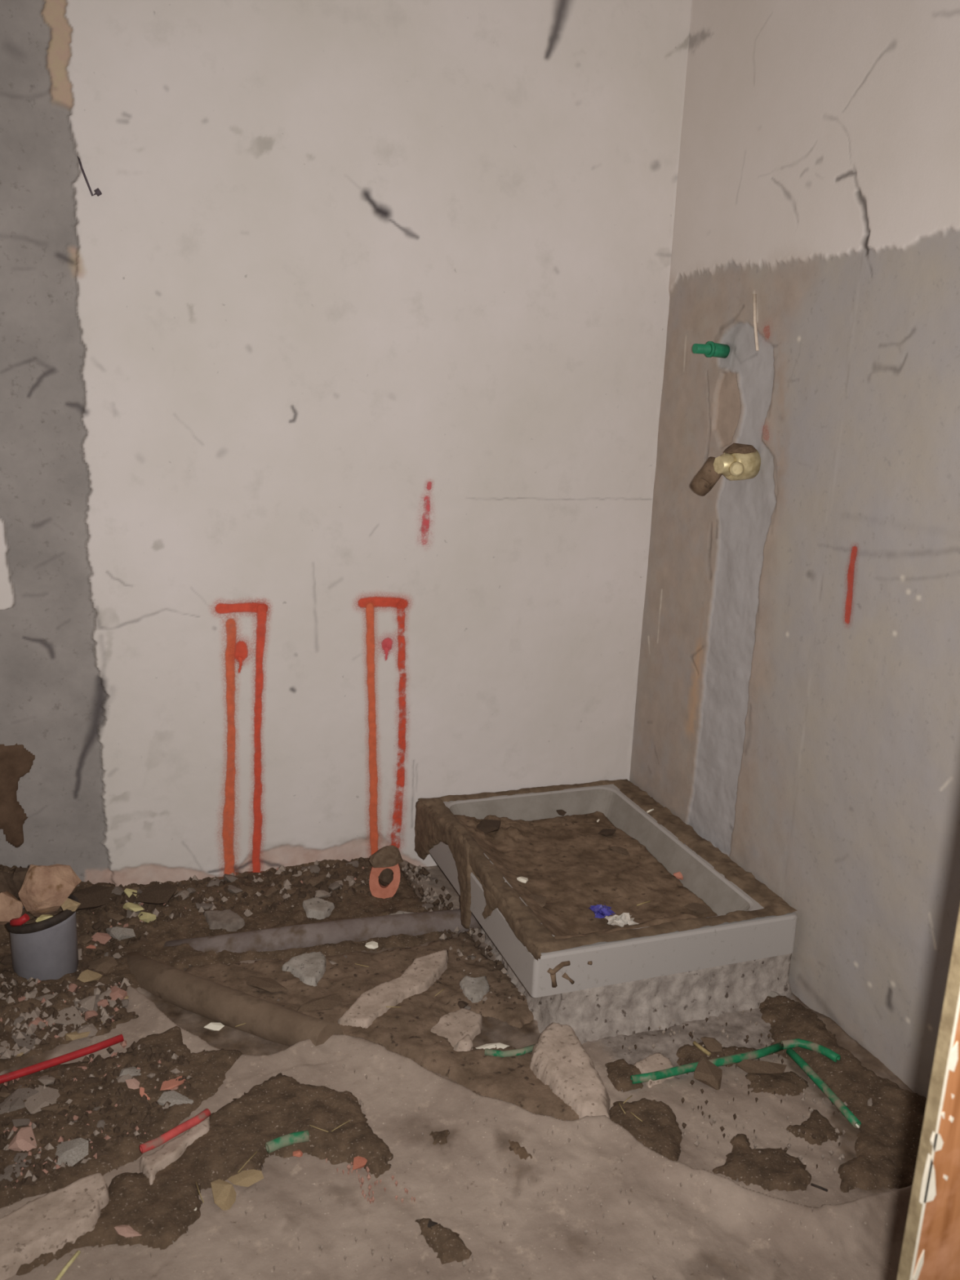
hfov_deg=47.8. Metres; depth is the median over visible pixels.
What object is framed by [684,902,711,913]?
clod
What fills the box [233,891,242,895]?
chip
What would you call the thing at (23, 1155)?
chip
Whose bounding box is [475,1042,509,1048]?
flake
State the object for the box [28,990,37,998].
chip
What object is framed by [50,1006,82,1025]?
lump
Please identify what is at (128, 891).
chip
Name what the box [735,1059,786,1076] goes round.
clod
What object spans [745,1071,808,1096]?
dirt patch
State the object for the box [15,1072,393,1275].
dirt patch
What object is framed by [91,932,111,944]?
chip
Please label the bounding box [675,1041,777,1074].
dirt patch
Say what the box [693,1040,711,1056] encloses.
splinter
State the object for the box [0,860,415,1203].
gravel
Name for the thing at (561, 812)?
clod
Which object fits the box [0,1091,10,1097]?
chip
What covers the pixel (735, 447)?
clod
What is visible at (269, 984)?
clod
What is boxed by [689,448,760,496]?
valve
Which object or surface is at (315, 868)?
chip
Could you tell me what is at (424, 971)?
mortar slab
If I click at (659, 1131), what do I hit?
dirt patch
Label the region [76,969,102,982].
lump
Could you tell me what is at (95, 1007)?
chip
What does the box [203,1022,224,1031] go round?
chip
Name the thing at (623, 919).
plastic film
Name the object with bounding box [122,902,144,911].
chip
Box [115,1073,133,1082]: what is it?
chip
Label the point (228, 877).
chip
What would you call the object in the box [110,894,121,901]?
chip
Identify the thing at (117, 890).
chip
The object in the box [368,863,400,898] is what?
ring
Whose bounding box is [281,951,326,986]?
chunk
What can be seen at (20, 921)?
scrap
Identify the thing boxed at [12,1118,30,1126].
chip
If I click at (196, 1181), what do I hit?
straw
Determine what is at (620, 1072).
dirt patch
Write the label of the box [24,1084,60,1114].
lump
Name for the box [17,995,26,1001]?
chip
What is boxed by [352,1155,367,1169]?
chip
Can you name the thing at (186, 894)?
chip
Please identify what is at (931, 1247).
door
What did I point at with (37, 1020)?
chip
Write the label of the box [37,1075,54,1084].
chip
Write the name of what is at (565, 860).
mud fill
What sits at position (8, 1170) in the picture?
lump
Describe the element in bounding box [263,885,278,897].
chip
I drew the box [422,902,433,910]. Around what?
chip
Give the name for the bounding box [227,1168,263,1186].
chip
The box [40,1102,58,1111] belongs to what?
chip
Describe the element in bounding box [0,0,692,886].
wall
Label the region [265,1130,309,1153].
pipe
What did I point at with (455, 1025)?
chunk
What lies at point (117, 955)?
chip
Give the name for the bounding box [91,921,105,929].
chip
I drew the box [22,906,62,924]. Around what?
plug
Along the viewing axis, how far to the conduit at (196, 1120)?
2.00 m
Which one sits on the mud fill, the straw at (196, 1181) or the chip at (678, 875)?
the chip at (678, 875)
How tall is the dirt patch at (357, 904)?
0.103 m
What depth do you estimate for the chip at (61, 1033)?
2.29 m
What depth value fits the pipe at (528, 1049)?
2.35 m
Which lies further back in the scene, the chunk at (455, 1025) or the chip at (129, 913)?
the chip at (129, 913)
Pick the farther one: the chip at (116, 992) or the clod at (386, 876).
the clod at (386, 876)
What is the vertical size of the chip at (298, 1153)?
0.011 m
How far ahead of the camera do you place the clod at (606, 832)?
3.13 m
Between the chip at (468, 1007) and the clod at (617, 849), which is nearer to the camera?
the chip at (468, 1007)
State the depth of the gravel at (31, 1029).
2.31 m
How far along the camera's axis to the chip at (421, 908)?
2.97 m
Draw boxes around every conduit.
[0,1034,124,1084]
[139,1108,210,1153]
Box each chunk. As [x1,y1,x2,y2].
[8,1126,36,1151]
[114,1225,142,1237]
[125,1078,139,1088]
[203,908,244,931]
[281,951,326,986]
[302,896,335,919]
[383,910,413,915]
[431,1008,482,1047]
[453,1034,473,1051]
[459,974,489,1003]
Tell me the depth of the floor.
1.96 m
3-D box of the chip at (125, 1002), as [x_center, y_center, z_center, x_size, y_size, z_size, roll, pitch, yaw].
[-0.799,0.813,2.422,0.027,0.015,0.022,0,15,-9]
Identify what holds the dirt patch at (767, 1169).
on the floor
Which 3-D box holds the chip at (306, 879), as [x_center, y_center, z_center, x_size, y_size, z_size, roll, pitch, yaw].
[-0.472,0.677,3.038,0.045,0.021,0.046,16,19,41]
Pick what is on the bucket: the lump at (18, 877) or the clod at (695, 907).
the lump at (18, 877)
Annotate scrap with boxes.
[9,913,29,926]
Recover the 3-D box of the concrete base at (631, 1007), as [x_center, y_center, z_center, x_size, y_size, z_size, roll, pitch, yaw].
[0.305,0.734,2.911,0.668,0.130,0.937,-3,15,-20]
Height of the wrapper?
0.018 m
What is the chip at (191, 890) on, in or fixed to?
on the dirt patch at (357, 904)
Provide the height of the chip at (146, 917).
0.028 m
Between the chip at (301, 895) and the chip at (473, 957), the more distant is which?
the chip at (301, 895)
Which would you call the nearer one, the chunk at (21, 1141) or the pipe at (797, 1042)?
the chunk at (21, 1141)
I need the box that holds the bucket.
[5,893,79,980]
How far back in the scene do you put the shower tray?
2.66 m
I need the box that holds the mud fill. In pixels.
[453,811,717,938]
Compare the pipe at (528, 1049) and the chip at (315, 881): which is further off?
the chip at (315, 881)
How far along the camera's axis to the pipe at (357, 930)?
2.77 m
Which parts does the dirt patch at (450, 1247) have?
dark knob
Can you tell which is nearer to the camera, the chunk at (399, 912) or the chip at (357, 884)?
the chunk at (399, 912)
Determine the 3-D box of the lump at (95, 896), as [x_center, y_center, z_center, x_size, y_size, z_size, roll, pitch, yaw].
[-1.029,0.688,2.832,0.137,0.058,0.091,-3,16,-22]
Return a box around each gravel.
[0,857,840,1187]
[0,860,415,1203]
[0,860,887,1279]
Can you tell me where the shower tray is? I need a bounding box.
[414,778,797,997]
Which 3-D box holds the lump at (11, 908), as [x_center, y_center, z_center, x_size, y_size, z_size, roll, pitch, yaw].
[-1.106,0.620,2.516,0.084,0.085,0.084,-3,15,-20]
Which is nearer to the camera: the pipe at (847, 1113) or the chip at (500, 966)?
the pipe at (847, 1113)
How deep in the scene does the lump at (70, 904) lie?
2.51 m
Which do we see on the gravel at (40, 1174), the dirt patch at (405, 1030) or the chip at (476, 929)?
the chip at (476, 929)
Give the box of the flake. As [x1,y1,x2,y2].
[633,1052,675,1088]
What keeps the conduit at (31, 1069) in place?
on the dirt patch at (209, 1068)
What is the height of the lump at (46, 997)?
0.040 m
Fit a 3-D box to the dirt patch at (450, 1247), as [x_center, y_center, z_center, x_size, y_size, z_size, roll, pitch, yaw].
[-0.062,1.016,1.843,0.078,0.029,0.126,-3,15,-20]
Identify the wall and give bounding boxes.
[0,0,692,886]
[629,0,959,1098]
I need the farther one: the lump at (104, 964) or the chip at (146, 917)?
the chip at (146, 917)
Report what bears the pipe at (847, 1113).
on the dirt patch at (886, 1147)
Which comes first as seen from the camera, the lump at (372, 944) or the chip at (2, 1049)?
the chip at (2, 1049)
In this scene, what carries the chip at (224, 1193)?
on the floor
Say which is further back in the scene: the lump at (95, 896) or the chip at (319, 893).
the chip at (319, 893)
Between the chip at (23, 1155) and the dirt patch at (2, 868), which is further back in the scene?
the dirt patch at (2, 868)
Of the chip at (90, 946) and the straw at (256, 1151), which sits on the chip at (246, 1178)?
the straw at (256, 1151)
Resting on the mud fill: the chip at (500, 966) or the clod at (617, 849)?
the clod at (617, 849)
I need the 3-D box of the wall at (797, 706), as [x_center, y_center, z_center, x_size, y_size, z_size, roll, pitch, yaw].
[0.896,-0.414,2.151,0.019,2.750,2.160,-3,15,-20]
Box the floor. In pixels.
[0,859,914,1279]
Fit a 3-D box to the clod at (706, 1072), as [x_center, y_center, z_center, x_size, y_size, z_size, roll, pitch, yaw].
[0.493,0.932,2.323,0.057,0.034,0.070,9,16,24]
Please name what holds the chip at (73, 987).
on the dirt patch at (357, 904)
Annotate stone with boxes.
[134,883,177,904]
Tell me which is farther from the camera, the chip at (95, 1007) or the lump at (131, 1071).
the chip at (95, 1007)
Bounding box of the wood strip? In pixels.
[752,293,759,351]
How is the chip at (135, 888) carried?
on the dirt patch at (357, 904)
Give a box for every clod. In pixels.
[243,975,287,992]
[296,993,341,1012]
[368,845,403,867]
[377,868,393,886]
[476,819,501,833]
[556,809,566,815]
[598,828,616,835]
[608,846,628,854]
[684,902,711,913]
[693,1055,722,1090]
[700,1036,722,1052]
[723,443,756,453]
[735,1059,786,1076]
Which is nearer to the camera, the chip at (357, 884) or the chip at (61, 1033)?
the chip at (61, 1033)
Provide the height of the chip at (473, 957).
0.016 m
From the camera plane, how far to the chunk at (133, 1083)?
2.17 m
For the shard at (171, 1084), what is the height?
0.019 m
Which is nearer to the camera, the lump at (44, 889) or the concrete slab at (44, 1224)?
the concrete slab at (44, 1224)
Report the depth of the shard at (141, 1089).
2.15 m
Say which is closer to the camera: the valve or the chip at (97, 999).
the chip at (97, 999)
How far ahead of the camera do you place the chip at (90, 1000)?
2.39 m
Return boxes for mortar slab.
[138,1118,209,1185]
[337,949,448,1028]
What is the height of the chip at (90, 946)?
0.013 m
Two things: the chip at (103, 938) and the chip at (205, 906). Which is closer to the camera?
the chip at (103, 938)
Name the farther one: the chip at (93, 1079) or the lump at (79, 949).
the lump at (79, 949)
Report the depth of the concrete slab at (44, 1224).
1.80 m
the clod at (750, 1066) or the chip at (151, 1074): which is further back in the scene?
the clod at (750, 1066)
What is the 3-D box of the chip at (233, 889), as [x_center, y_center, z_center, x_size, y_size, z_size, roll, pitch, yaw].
[-0.678,0.688,2.969,0.040,0.023,0.049,-6,17,-31]
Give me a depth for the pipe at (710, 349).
2.78 m
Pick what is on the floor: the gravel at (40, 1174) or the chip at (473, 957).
the gravel at (40, 1174)
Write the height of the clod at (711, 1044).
0.020 m
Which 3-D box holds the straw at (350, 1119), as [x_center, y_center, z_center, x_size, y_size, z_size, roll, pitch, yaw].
[-0.265,0.926,2.064,0.044,0.006,0.002,-10,19,-40]
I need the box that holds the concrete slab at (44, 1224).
[0,1172,109,1279]
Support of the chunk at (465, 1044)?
on the dirt patch at (405, 1030)
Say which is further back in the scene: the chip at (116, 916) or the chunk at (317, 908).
the chunk at (317, 908)
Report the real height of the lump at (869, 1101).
0.011 m
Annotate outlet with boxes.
[689,456,722,496]
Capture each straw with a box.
[195,1181,204,1202]
[237,1151,257,1173]
[331,1119,351,1131]
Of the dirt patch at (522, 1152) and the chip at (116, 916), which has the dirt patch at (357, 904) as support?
the chip at (116, 916)
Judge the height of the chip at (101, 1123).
0.013 m
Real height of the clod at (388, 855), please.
0.070 m
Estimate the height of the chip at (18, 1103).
0.022 m
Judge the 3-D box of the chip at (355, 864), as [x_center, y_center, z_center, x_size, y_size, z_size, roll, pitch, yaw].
[-0.368,0.650,3.134,0.044,0.022,0.031,1,14,-7]
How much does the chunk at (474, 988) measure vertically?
0.064 m
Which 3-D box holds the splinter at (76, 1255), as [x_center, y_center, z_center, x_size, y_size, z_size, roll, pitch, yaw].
[-0.667,1.012,1.747,0.007,0.013,0.061,7,15,17]
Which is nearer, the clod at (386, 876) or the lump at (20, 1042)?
the lump at (20, 1042)
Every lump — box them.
[0,871,19,899]
[0,891,23,924]
[0,955,12,965]
[0,1087,39,1114]
[0,1159,31,1181]
[10,867,28,891]
[11,1031,35,1049]
[17,863,81,917]
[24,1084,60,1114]
[34,994,55,1000]
[35,914,53,922]
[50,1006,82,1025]
[54,1137,88,1166]
[61,897,80,911]
[71,884,113,911]
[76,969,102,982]
[78,948,81,959]
[88,955,117,973]
[106,926,135,939]
[119,1066,141,1076]
[157,1090,193,1106]
[364,941,377,948]
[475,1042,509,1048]
[767,991,781,997]
[867,1097,872,1106]
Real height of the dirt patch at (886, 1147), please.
0.051 m
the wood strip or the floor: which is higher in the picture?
the wood strip
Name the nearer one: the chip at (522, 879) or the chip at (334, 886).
the chip at (522, 879)
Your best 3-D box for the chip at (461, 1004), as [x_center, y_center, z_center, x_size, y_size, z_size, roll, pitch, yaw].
[-0.041,0.856,2.536,0.025,0.022,0.033,8,16,22]
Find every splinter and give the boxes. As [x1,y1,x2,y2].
[54,1250,80,1279]
[636,900,650,906]
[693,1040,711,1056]
[810,1182,827,1191]
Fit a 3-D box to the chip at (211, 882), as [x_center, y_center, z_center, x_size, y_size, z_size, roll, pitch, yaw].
[-0.735,0.674,2.984,0.043,0.022,0.032,-7,17,-34]
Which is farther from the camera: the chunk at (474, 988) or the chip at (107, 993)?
the chunk at (474, 988)
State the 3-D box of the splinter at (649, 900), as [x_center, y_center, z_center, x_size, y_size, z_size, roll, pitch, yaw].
[0.412,0.664,2.728,0.040,0.007,0.004,-5,16,-26]
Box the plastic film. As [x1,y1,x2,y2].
[604,912,639,927]
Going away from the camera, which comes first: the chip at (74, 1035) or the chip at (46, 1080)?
the chip at (46, 1080)
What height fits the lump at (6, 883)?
0.087 m
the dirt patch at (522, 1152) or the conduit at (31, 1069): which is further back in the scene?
the conduit at (31, 1069)
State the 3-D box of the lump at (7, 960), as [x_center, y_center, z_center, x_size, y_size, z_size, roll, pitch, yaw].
[-1.105,0.760,2.574,0.074,0.030,0.044,-3,15,-19]
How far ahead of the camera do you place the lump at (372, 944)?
2.77 m
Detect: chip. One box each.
[0,1040,9,1055]
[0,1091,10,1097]
[8,1097,25,1111]
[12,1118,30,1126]
[13,1013,25,1025]
[13,1152,28,1163]
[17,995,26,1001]
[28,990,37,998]
[28,1017,44,1026]
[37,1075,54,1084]
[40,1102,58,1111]
[57,1030,67,1037]
[64,983,77,992]
[65,1031,90,1040]
[73,999,97,1012]
[76,1023,97,1040]
[79,995,95,1010]
[83,1076,98,1083]
[84,1010,97,1019]
[85,944,96,948]
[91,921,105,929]
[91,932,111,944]
[92,1106,101,1111]
[93,994,100,1005]
[96,1120,105,1128]
[97,999,109,1007]
[98,990,111,1002]
[106,911,124,921]
[109,985,127,1000]
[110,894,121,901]
[111,886,124,894]
[112,952,121,958]
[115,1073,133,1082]
[117,999,128,1007]
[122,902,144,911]
[124,888,137,897]
[126,905,142,917]
[129,886,139,890]
[137,911,155,922]
[146,1072,155,1077]
[173,889,189,899]
[186,887,195,893]
[195,902,214,909]
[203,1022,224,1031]
[206,878,220,886]
[210,1178,236,1210]
[223,873,238,882]
[227,884,242,893]
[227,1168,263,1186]
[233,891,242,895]
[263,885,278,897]
[292,870,302,876]
[293,1149,302,1157]
[298,891,306,898]
[302,876,313,885]
[306,874,326,886]
[309,864,319,873]
[315,889,333,897]
[328,882,342,889]
[345,860,358,866]
[345,875,355,886]
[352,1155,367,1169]
[355,881,361,886]
[418,906,425,911]
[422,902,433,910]
[457,1000,468,1008]
[464,1005,471,1009]
[466,955,475,959]
[469,927,479,934]
[495,964,505,969]
[516,876,528,883]
[673,871,683,879]
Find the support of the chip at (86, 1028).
on the dirt patch at (357, 904)
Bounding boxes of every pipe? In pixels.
[126,951,343,1046]
[164,909,482,952]
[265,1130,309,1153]
[484,1044,535,1057]
[630,1042,783,1084]
[692,341,729,358]
[780,1038,840,1062]
[786,1047,861,1128]
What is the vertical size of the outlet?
0.101 m
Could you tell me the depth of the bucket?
2.50 m
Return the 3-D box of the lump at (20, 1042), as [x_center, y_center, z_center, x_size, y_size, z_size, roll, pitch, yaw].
[-0.957,0.835,2.267,0.102,0.015,0.043,14,18,38]
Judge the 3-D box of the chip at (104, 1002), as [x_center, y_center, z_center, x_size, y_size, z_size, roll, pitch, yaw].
[-0.841,0.808,2.411,0.037,0.021,0.030,7,15,16]
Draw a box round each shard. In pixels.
[139,1087,150,1099]
[160,1075,185,1090]
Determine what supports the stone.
on the floor
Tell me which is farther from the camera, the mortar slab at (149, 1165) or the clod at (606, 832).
the clod at (606, 832)
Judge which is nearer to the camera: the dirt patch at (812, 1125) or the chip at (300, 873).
the dirt patch at (812, 1125)
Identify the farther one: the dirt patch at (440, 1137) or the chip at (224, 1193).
the dirt patch at (440, 1137)
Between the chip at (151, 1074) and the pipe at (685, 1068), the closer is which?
the chip at (151, 1074)
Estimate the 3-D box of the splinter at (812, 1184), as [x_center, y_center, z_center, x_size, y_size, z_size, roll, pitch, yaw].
[0.622,1.003,1.982,0.030,0.007,0.004,13,18,35]
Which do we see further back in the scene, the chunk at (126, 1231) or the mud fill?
the mud fill
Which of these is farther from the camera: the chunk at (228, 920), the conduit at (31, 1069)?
the chunk at (228, 920)
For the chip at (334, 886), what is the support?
on the dirt patch at (357, 904)
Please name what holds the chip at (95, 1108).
on the dirt patch at (209, 1068)
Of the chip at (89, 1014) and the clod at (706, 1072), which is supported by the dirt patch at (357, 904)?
the chip at (89, 1014)
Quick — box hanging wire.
[77,155,102,196]
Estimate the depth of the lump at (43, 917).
2.48 m
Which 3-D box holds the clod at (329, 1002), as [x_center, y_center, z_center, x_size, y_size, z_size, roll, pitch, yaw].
[-0.376,0.844,2.501,0.110,0.024,0.062,-1,15,-14]
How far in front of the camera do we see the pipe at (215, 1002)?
2.43 m
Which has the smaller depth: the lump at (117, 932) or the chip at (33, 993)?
the chip at (33, 993)
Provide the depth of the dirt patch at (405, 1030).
2.52 m
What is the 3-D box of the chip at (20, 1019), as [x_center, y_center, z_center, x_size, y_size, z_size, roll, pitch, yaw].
[-0.986,0.811,2.305,0.031,0.016,0.034,2,14,-2]
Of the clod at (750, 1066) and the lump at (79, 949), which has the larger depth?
the lump at (79, 949)
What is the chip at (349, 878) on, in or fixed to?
on the dirt patch at (357, 904)
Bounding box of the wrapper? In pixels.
[588,902,615,918]
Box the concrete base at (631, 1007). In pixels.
[452,884,792,1044]
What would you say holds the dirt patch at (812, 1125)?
on the floor
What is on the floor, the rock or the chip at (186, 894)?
the rock
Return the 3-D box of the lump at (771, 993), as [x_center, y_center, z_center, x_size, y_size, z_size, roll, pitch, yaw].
[0.701,0.860,2.640,0.044,0.028,0.083,-12,20,-43]
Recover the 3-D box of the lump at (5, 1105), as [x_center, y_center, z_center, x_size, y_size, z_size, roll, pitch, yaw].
[-0.903,0.901,2.109,0.046,0.019,0.076,11,17,31]
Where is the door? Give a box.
[896,908,959,1279]
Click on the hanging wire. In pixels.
(97, 191)
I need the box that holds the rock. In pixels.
[529,1022,610,1119]
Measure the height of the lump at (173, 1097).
0.015 m
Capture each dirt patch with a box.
[0,857,456,1072]
[0,864,22,901]
[0,1026,243,1208]
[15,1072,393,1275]
[183,934,578,1120]
[415,1217,471,1264]
[429,1129,449,1144]
[507,1139,532,1159]
[604,1058,643,1092]
[609,1097,682,1161]
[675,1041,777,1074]
[711,1133,811,1191]
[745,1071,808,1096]
[759,995,927,1192]
[786,1109,842,1145]
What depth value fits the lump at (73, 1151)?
1.98 m
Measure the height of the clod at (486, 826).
0.044 m

